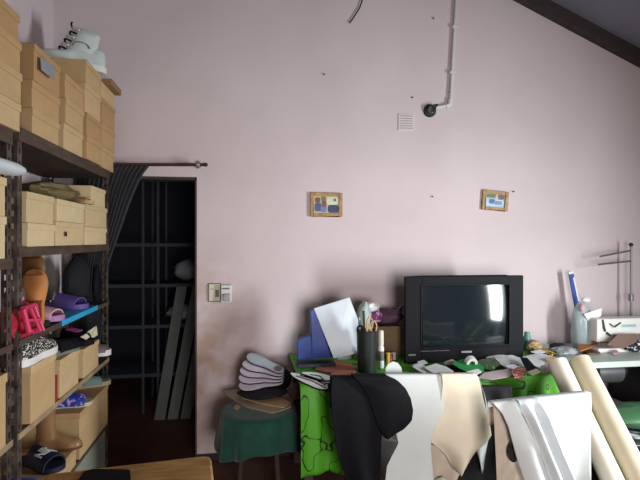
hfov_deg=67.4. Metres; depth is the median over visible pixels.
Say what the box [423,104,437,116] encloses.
holder
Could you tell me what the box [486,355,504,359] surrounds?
paper scrap
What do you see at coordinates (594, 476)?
crate
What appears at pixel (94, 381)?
sandal
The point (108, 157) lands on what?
shoe box
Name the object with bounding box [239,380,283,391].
insole
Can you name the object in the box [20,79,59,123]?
shoe box
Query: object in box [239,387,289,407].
cutout
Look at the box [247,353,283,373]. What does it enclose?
insole
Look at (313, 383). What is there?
insole
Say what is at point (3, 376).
shoe box
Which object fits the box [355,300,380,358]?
plastic wrap
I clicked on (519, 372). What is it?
packet
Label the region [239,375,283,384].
insole
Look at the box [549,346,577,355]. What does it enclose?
heap
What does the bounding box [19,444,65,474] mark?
sandal
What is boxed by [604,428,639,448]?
striped cloth
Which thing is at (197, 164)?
curtain rod
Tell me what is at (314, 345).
ring binder
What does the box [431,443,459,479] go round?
leather hide
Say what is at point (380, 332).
glue bottle
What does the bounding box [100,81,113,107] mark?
shoe box
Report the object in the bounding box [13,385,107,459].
shoe box
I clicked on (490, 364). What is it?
scrap
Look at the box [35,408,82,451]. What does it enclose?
boot
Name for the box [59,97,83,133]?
shoe box
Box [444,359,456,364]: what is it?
paper scrap
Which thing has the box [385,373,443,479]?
leather hide
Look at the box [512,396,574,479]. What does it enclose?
leather hide
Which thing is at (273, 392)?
bundle
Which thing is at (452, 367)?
scrap
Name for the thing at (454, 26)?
conduit pipe
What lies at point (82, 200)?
sandal
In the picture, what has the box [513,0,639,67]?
trim
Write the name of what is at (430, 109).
socket
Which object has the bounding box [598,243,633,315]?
stand
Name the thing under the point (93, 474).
black offcut
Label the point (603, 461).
roll
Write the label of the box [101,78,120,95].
lid
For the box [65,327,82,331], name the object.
print
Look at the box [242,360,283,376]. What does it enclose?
insole
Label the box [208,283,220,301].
light switch
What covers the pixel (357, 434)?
leather hide
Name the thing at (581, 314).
spray bottle
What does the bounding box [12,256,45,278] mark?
slipper
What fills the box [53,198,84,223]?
shoe box
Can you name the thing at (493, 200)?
photograph
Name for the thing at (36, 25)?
wall
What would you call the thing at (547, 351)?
heap
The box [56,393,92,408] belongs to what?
sandal
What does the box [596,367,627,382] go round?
motor
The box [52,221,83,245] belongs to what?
shoe box
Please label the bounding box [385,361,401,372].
flap
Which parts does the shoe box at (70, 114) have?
lid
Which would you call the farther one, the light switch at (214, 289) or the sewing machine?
the sewing machine
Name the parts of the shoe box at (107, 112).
lid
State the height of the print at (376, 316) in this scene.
0.108 m
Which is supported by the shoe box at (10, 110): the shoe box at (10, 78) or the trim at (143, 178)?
the shoe box at (10, 78)
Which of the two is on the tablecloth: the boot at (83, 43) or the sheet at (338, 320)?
the sheet at (338, 320)
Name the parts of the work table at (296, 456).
leg, leg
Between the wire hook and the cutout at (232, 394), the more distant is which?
the wire hook
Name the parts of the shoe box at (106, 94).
lid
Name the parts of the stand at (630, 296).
arm, arm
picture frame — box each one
[310,192,342,216]
[481,190,508,211]
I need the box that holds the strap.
[521,357,535,370]
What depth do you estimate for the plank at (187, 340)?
4.28 m
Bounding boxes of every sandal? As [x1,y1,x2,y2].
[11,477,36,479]
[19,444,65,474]
[20,303,44,334]
[44,293,88,309]
[45,306,64,321]
[51,327,94,345]
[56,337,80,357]
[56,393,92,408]
[71,196,94,204]
[77,376,110,389]
[98,344,110,356]
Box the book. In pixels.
[296,359,335,367]
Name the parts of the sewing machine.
bed plate, arm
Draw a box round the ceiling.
[551,0,639,47]
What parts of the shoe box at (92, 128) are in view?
lid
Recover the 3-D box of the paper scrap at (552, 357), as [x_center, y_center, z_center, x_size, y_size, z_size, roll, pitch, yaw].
[1.515,0.779,3.128,0.090,0.020,0.059,0,0,-28]
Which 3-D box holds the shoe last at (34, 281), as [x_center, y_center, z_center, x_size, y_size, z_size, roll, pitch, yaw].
[-1.259,0.262,2.100,0.121,0.270,0.056,0,0,9]
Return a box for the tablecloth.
[289,349,575,477]
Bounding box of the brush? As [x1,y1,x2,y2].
[362,311,364,331]
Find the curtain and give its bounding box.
[69,164,148,375]
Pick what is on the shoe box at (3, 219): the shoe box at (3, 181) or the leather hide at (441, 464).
the shoe box at (3, 181)
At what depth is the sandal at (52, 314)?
2.31 m
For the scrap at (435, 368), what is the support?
on the tablecloth
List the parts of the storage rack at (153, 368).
post, post, post, post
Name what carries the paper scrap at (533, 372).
on the tablecloth
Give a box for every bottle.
[378,330,383,368]
[523,331,530,349]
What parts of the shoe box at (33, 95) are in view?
lid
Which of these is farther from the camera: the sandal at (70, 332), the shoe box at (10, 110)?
the sandal at (70, 332)
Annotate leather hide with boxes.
[330,375,381,479]
[351,373,412,439]
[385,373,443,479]
[431,372,490,475]
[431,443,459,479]
[457,385,511,479]
[487,397,549,479]
[487,404,523,479]
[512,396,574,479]
[521,390,590,479]
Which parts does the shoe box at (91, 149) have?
lid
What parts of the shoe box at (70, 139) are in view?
lid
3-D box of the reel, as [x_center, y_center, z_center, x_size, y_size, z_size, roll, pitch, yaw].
[0.446,0.777,3.151,0.032,0.074,0.031,0,0,-9]
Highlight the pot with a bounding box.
[356,328,376,372]
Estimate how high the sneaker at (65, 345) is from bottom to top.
0.081 m
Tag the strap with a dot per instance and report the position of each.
(527, 363)
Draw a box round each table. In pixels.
[289,356,312,479]
[542,343,639,367]
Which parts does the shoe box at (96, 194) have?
lid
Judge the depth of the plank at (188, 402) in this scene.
4.25 m
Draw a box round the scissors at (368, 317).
[366,317,372,331]
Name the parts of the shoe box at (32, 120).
lid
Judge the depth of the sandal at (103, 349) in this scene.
3.00 m
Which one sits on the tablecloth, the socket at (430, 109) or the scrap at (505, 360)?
the scrap at (505, 360)
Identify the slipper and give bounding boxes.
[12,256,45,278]
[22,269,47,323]
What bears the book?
on the tablecloth
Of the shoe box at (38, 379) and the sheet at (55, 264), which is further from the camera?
the sheet at (55, 264)
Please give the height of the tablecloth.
0.505 m
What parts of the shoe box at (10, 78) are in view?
lid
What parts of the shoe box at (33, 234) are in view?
lid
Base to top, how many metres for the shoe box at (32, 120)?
0.105 m
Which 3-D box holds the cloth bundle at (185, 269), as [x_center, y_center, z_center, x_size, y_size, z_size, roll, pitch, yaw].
[-1.256,0.285,4.597,0.254,0.214,0.291,0,0,-9]
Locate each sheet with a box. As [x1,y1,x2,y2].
[42,254,64,299]
[314,298,357,357]
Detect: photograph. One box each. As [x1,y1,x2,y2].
[314,196,338,212]
[486,193,504,207]
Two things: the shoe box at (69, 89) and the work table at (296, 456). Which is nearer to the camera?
the shoe box at (69, 89)
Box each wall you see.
[0,0,53,337]
[54,0,639,453]
[101,181,194,378]
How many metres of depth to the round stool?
2.85 m
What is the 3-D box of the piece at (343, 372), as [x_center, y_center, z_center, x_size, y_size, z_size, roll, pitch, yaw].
[0.130,0.805,2.879,0.129,0.005,0.207,0,0,17]
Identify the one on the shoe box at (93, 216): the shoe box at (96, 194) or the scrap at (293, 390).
the shoe box at (96, 194)
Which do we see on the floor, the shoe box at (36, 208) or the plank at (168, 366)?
the plank at (168, 366)
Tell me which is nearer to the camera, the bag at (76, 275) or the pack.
the bag at (76, 275)
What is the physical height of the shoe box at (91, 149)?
0.127 m
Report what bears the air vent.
in the wall at (541, 112)
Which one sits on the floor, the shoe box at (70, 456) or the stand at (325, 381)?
the stand at (325, 381)
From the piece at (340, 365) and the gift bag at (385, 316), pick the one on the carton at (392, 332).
the gift bag at (385, 316)
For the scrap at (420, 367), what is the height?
0.035 m
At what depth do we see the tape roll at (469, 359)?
3.00 m
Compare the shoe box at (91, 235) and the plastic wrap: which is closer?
the shoe box at (91, 235)
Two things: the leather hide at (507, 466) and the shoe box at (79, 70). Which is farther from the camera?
the shoe box at (79, 70)
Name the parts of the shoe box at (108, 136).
lid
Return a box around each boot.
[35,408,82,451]
[40,21,106,75]
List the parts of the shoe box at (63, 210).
lid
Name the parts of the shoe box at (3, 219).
lid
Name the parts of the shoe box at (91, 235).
lid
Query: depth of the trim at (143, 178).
3.40 m
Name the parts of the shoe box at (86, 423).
lid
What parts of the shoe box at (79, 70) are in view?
lid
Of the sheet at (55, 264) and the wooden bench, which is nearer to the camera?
the wooden bench
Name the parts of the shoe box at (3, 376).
lid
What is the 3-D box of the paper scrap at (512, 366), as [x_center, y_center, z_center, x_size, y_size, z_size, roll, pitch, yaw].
[1.192,0.787,2.983,0.073,0.014,0.047,0,0,-29]
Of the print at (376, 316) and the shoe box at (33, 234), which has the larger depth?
the print at (376, 316)
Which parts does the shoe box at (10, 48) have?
lid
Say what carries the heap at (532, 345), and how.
on the tablecloth
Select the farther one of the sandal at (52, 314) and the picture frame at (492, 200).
the picture frame at (492, 200)
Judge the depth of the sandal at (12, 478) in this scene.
2.06 m
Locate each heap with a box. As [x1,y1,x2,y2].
[526,340,542,351]
[538,349,555,355]
[548,343,565,348]
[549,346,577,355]
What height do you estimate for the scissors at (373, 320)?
0.240 m
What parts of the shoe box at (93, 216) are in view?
lid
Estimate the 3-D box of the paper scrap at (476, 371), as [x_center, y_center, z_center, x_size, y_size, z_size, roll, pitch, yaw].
[0.909,0.775,2.818,0.092,0.018,0.054,0,0,-36]
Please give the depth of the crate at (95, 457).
2.90 m
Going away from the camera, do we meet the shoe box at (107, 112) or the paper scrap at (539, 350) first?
the shoe box at (107, 112)
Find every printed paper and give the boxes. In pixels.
[479,369,511,379]
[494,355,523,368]
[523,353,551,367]
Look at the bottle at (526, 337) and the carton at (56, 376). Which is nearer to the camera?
the carton at (56, 376)
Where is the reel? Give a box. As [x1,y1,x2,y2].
[386,352,389,363]
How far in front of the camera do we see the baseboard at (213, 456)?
3.42 m
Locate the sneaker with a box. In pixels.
[11,337,57,367]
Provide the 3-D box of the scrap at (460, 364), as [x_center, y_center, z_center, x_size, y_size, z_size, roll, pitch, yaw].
[0.932,0.785,2.972,0.158,0.046,0.194,0,0,-27]
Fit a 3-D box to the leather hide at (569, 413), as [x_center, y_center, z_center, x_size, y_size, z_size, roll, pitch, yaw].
[1.152,0.988,2.363,0.368,0.470,0.060,0,0,-9]
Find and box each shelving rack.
[0,125,12,479]
[0,127,108,479]
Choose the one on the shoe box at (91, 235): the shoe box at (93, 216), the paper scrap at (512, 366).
the shoe box at (93, 216)
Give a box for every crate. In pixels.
[74,430,104,470]
[591,449,639,479]
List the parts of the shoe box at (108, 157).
lid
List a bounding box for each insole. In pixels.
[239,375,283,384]
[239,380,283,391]
[240,367,283,379]
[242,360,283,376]
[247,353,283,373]
[289,373,328,391]
[301,372,329,382]
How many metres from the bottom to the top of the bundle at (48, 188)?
0.105 m
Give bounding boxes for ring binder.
[297,308,332,359]
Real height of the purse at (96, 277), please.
0.236 m
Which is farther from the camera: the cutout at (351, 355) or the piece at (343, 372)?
the cutout at (351, 355)
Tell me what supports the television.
on the tablecloth
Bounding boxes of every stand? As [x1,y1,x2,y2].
[324,380,397,479]
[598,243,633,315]
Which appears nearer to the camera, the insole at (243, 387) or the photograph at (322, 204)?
the insole at (243, 387)
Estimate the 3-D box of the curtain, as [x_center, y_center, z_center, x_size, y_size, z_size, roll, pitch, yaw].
[-1.418,0.214,3.234,0.526,1.452,0.025,0,0,-9]
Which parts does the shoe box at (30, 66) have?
lid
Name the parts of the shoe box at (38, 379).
lid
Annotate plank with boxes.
[154,286,186,419]
[167,286,194,419]
[180,342,194,418]
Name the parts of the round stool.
leg, leg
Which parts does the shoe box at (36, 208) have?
lid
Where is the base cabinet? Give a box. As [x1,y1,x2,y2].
[611,366,639,401]
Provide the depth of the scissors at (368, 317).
2.95 m
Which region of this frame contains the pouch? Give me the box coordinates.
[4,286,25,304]
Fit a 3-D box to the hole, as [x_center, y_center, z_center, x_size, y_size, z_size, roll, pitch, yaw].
[0.923,1.009,2.286,0.060,0.100,0.003,0,0,-9]
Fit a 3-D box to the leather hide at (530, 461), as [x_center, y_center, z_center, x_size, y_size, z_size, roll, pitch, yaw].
[0.963,0.970,2.268,0.313,0.428,0.107,0,0,-9]
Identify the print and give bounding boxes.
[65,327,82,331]
[370,310,381,322]
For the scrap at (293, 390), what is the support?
on the cloth at (244, 433)
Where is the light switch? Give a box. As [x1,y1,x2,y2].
[221,284,231,302]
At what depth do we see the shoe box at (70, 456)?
2.38 m
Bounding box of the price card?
[81,326,97,339]
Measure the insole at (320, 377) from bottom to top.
0.045 m
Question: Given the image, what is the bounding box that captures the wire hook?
[349,0,362,22]
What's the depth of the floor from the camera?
3.80 m
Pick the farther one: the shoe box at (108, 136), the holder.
the holder
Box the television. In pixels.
[404,275,522,362]
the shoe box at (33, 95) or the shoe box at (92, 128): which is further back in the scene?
the shoe box at (92, 128)
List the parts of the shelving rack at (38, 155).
post, post, edge rail, edge rail, edge rail, edge rail, edge rail, post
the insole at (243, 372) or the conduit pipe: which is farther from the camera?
the conduit pipe
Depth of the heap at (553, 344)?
3.48 m
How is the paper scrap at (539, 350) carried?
on the tablecloth
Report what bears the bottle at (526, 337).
on the tablecloth
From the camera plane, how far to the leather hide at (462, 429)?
2.56 m
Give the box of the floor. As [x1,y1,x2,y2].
[105,376,385,479]
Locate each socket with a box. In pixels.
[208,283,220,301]
[427,106,434,113]
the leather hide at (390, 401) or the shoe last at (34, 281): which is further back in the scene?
the leather hide at (390, 401)
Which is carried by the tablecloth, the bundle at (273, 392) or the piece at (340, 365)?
the piece at (340, 365)
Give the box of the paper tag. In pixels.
[40,57,53,79]
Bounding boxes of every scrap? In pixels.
[287,382,299,400]
[413,363,430,372]
[425,364,452,372]
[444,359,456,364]
[446,365,462,371]
[453,359,483,374]
[467,369,481,373]
[478,358,498,370]
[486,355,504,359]
[506,364,518,368]
[528,369,540,375]
[531,349,544,353]
[545,356,555,360]
[624,340,639,351]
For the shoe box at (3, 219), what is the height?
0.152 m
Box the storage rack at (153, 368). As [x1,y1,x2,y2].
[98,182,194,412]
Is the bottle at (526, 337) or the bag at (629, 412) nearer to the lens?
the bag at (629, 412)
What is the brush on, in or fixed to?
in the pot
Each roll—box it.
[464,356,477,364]
[547,357,624,479]
[568,355,639,479]
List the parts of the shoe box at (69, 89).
lid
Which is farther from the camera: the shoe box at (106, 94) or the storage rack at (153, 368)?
the storage rack at (153, 368)
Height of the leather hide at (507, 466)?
0.418 m
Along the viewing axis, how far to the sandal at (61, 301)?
2.70 m
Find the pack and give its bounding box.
[568,271,578,307]
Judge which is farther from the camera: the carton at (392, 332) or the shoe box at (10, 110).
the carton at (392, 332)
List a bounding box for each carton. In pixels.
[55,375,57,401]
[370,322,400,357]
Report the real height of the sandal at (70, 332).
0.093 m
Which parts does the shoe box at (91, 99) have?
lid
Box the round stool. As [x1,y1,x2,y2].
[237,454,280,479]
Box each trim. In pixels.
[140,176,196,456]
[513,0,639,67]
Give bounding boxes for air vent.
[398,114,413,130]
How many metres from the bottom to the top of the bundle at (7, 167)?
0.052 m
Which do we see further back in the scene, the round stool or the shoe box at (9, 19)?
the round stool
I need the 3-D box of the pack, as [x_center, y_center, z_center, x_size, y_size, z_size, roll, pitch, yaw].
[2.001,0.530,3.735,0.136,0.575,0.024,0,0,10]
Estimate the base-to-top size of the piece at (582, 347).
0.008 m
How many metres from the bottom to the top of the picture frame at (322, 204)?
0.183 m
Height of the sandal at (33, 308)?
0.128 m
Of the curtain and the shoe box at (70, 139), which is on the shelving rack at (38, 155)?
the shoe box at (70, 139)
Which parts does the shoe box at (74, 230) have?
lid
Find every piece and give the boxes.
[315,360,356,372]
[330,370,355,374]
[578,341,597,351]
[581,349,599,353]
[606,333,636,348]
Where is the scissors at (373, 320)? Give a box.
[370,320,376,331]
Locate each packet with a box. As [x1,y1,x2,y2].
[511,366,525,378]
[540,363,549,373]
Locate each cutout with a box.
[223,389,291,412]
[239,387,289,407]
[337,354,352,359]
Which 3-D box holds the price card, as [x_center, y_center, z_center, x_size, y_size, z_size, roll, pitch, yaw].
[-1.372,0.560,2.848,0.044,0.049,0.290,0,0,-9]
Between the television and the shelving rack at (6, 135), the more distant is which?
the television
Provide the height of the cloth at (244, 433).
0.272 m
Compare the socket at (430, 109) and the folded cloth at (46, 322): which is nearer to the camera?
the folded cloth at (46, 322)
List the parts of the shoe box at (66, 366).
lid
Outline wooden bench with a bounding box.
[45,456,212,479]
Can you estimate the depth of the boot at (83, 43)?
2.86 m
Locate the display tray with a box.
[54,305,97,325]
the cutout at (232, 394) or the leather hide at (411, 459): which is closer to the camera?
the leather hide at (411, 459)
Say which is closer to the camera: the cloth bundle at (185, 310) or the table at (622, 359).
the table at (622, 359)
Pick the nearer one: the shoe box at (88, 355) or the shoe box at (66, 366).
the shoe box at (66, 366)
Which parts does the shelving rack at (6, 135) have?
edge rail, edge rail, edge rail, edge rail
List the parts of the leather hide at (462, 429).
leather strip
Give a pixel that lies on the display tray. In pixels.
(70, 315)
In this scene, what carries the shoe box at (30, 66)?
on the shoe box at (33, 95)
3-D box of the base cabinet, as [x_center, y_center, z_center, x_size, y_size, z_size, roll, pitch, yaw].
[2.461,1.220,3.571,0.260,0.699,0.480,0,0,-9]
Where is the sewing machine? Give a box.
[589,315,639,352]
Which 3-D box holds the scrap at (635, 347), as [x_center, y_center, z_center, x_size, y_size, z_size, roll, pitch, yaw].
[2.308,0.773,3.497,0.230,0.087,0.102,0,0,-9]
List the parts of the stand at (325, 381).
leather strip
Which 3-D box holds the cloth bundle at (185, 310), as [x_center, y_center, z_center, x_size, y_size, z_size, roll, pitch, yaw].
[-1.306,0.687,4.574,0.304,0.148,0.288,0,0,-9]
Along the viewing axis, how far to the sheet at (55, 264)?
3.10 m
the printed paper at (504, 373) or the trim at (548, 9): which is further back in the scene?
the trim at (548, 9)
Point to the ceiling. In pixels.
(621, 18)
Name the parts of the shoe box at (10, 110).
lid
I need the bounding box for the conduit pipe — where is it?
[435,0,457,108]
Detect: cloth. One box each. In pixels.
[0,320,49,331]
[214,401,300,462]
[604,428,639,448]
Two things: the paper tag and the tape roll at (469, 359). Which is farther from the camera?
the tape roll at (469, 359)
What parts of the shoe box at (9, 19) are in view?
lid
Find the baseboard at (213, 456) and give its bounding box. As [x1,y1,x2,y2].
[197,452,292,460]
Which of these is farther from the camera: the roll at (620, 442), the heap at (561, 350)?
the heap at (561, 350)
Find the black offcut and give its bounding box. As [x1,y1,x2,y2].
[78,469,130,479]
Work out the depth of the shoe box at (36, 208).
2.07 m
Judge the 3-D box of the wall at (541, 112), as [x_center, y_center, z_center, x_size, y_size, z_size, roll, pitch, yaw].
[0.427,-0.972,3.676,4.830,5.084,0.140,0,0,-9]
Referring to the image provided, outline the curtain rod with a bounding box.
[113,161,207,167]
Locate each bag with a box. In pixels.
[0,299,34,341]
[62,256,90,297]
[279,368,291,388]
[370,304,403,323]
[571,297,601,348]
[614,401,639,428]
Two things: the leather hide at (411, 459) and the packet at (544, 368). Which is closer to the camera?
the leather hide at (411, 459)
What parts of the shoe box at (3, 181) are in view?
lid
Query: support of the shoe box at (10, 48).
on the shoe box at (10, 78)
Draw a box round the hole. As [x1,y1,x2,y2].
[508,442,516,461]
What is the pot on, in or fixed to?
on the tablecloth
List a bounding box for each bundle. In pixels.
[0,158,26,175]
[22,181,80,200]
[166,304,188,319]
[174,259,194,280]
[237,386,286,399]
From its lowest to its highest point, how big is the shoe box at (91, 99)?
0.164 m
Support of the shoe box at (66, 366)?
on the shelving rack at (38, 155)
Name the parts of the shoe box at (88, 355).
lid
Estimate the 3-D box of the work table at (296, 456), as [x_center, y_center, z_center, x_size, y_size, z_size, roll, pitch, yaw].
[0.705,1.195,3.212,1.760,0.750,0.740,0,0,-9]
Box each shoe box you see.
[0,0,19,40]
[0,26,21,72]
[0,59,21,103]
[0,93,20,131]
[0,176,6,215]
[0,216,6,258]
[0,353,55,424]
[0,372,6,449]
[0,449,76,479]
[5,191,53,223]
[5,223,54,246]
[11,350,78,397]
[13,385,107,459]
[20,42,60,98]
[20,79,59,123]
[20,107,59,145]
[50,57,100,95]
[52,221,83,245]
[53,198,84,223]
[59,73,83,110]
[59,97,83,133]
[59,122,82,156]
[67,185,105,207]
[76,82,100,121]
[78,339,98,378]
[82,136,102,165]
[83,112,102,144]
[83,204,106,227]
[83,227,106,244]
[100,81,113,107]
[100,98,114,132]
[100,146,114,172]
[101,123,115,152]
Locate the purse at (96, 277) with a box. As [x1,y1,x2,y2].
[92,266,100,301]
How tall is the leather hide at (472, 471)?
0.581 m
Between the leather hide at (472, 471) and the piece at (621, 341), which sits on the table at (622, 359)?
the piece at (621, 341)
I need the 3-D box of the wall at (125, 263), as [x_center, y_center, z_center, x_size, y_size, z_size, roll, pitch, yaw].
[-1.507,0.220,5.587,3.100,2.700,0.100,0,0,-9]
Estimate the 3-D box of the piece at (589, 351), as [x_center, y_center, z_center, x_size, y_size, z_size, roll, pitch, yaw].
[1.983,0.808,3.486,0.105,0.006,0.266,0,0,41]

